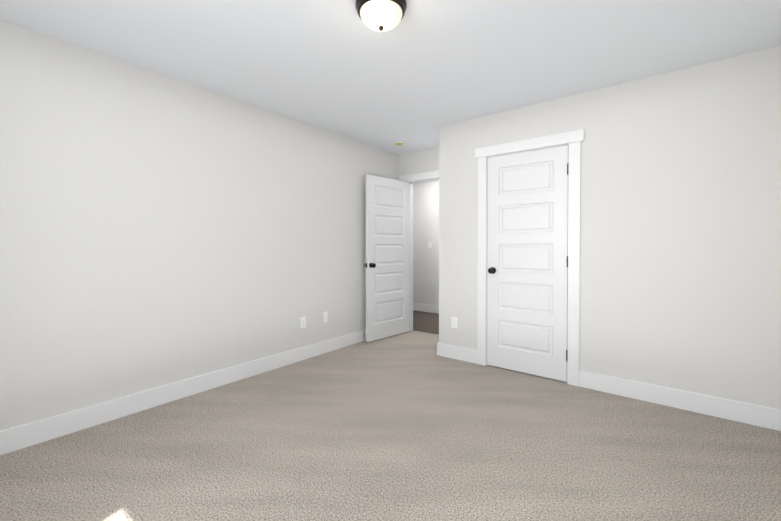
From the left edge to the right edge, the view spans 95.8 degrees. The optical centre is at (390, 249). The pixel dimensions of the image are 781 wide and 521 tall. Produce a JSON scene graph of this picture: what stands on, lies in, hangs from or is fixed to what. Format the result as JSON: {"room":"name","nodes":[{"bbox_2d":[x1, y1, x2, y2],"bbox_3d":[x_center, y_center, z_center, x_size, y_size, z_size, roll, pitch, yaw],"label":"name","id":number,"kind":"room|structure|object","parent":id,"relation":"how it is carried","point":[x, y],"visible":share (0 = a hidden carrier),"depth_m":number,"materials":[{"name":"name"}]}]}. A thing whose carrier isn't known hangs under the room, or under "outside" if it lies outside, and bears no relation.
{"room":"empty bedroom","nodes":[
{"label":"empty bedroom","id":0,"kind":"room"},
{"bbox_2d":[0,20,398,430],"bbox_3d":[-1.289,-0.079,3.219,0.120,2.440,4.622,0,1,38],"label":"wall","id":1,"kind":"structure","parent":0,"point":[157,229],"depth_m":2.55,"materials":[{"name":"white paint"}]},
{"bbox_2d":[0,329,365,454],"bbox_3d":[-1.236,1.074,3.191,0.014,0.135,4.382,0,1,38],"label":"baseboard","id":2,"kind":"structure","parent":1,"relation":"attached to","point":[30,434],"depth_m":2.54,"materials":[{"name":"white paint"}]},
{"bbox_2d":[300,316,305,328],"bbox_3d":[-0.898,0.752,3.622,0.008,0.115,0.070,0,1,38],"label":"electrical outlet","id":3,"kind":"object","parent":1,"relation":"attached to","point":[302,322],"visible":1,"depth_m":3.62,"materials":[{"name":"white plastic"}]},
{"bbox_2d":[323,311,327,322],"bbox_3d":[-0.712,0.743,3.860,0.007,0.115,0.070,0,1,38],"label":"electrical outlet","id":4,"kind":"object","parent":1,"relation":"attached to","point":[325,316],"visible":1,"depth_m":3.86,"materials":[{"name":"white plastic"}]},
{"bbox_2d":[0,331,780,520],"bbox_3d":[0.135,1.204,2.089,3.773,0.100,4.582,0,1,38],"label":"floor carpet","id":5,"kind":"object","parent":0,"point":[410,426],"visible":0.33,"depth_m":1.98,"materials":[{"name":"beige carpet"}]},
{"bbox_2d":[0,0,780,153],"bbox_3d":[-0.248,-1.349,3.257,5.853,0.100,5.990,0,1,38],"label":"ceiling","id":6,"kind":"structure","parent":0,"point":[418,75],"depth_m":2.25,"materials":[{"name":"white paint"}]},
{"bbox_2d":[356,0,406,31],"bbox_3d":[-0.049,-1.214,1.847,0.266,0.139,0.266,0,1,38],"label":"flush-mount ceiling light","id":7,"kind":"object","parent":6,"relation":"attached to","point":[381,15],"visible":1,"depth_m":1.79,"materials":[{"name":"white glass"}]},
{"bbox_2d":[394,141,403,145],"bbox_3d":[0.106,-1.296,4.338,0.120,0.029,0.120,0,1,38],"label":"smoke detector","id":8,"kind":"object","parent":6,"relation":"attached to","point":[398,143],"visible":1,"depth_m":4.31,"materials":[{"name":"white plastic"}]},
{"bbox_2d":[399,146,438,175],"bbox_3d":[1.538,-0.086,3.861,3.533,2.440,0.120,0,1,38],"label":"wall","id":9,"kind":"structure","parent":0,"point":[421,161],"depth_m":4.68,"materials":[{"name":"white paint"}]},
{"bbox_2d":[364,174,409,341],"bbox_3d":[-0.042,0.106,4.543,0.182,2.018,0.770,0,1,38],"label":"entry door","id":10,"kind":"structure","parent":9,"relation":"in","point":[387,264],"depth_m":4.48,"materials":[{"name":"white paint"}]},
{"bbox_2d":[399,170,438,330],"bbox_3d":[0.554,0.060,4.619,0.990,2.133,0.146,0,1,38],"label":"door frame","id":11,"kind":"structure","parent":9,"relation":"in","point":[411,250],"depth_m":4.84,"materials":[{"name":"white paint"}]},
{"bbox_2d":[413,310,438,334],"bbox_3d":[1.167,1.173,5.087,5.853,0.096,1.408,0,1,38],"label":"floor","id":12,"kind":"structure","parent":0,"point":[426,322],"depth_m":5.41,"materials":[{"name":"brown wood"}]},
{"bbox_2d":[413,180,438,305],"bbox_3d":[1.565,-0.104,5.579,5.853,2.440,0.120,0,1,38],"label":"wall","id":13,"kind":"structure","parent":0,"point":[425,231],"depth_m":6.24,"materials":[{"name":"white paint"}]},
{"bbox_2d":[413,303,438,313],"bbox_3d":[1.524,1.048,5.539,5.853,0.135,0.014,0,1,38],"label":"baseboard","id":14,"kind":"structure","parent":13,"relation":"attached to","point":[426,308],"depth_m":6.23,"materials":[{"name":"white paint"}]},
{"bbox_2d":[439,125,447,343],"bbox_3d":[0.756,-0.087,3.991,0.100,2.440,0.641,0,1,38],"label":"wall","id":15,"kind":"structure","parent":0,"point":[443,132],"depth_m":3.74,"materials":[{"name":"white paint"}]},
{"bbox_2d":[447,46,780,409],"bbox_3d":[1.577,-0.076,3.003,2.412,2.440,0.100,0,1,38],"label":"wall","id":16,"kind":"structure","parent":0,"point":[680,245],"depth_m":2.57,"materials":[{"name":"white paint"}]},
{"bbox_2d":[451,317,457,327],"bbox_3d":[0.663,0.760,3.661,0.070,0.115,0.008,0,1,38],"label":"electrical outlet","id":17,"kind":"object","parent":16,"relation":"attached to","point":[454,322],"visible":1,"depth_m":3.66,"materials":[{"name":"white plastic"}]},
{"bbox_2d":[437,343,476,363],"bbox_3d":[0.683,1.069,3.644,0.458,0.135,0.014,0,1,38],"label":"baseboard","id":18,"kind":"structure","parent":16,"relation":"attached to","point":[458,353],"depth_m":3.63,"materials":[{"name":"white paint"}]},
{"bbox_2d":[487,145,568,381],"bbox_3d":[1.237,0.120,3.230,0.718,2.018,0.170,0,1,38],"label":"closet door","id":19,"kind":"structure","parent":16,"relation":"in","point":[527,276],"depth_m":3.20,"materials":[{"name":"white paint"}]},
{"bbox_2d":[475,129,583,386],"bbox_3d":[1.255,0.116,3.257,0.752,2.051,0.100,0,1,38],"label":"door frame","id":20,"kind":"structure","parent":16,"relation":"in","point":[487,235],"depth_m":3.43,"materials":[{"name":"white paint"}]},
{"bbox_2d":[579,370,780,430],"bbox_3d":[2.027,1.081,2.589,1.148,0.135,0.014,0,1,38],"label":"baseboard","id":21,"kind":"structure","parent":16,"relation":"attached to","point":[753,414],"depth_m":2.51,"materials":[{"name":"white paint"}]}
]}

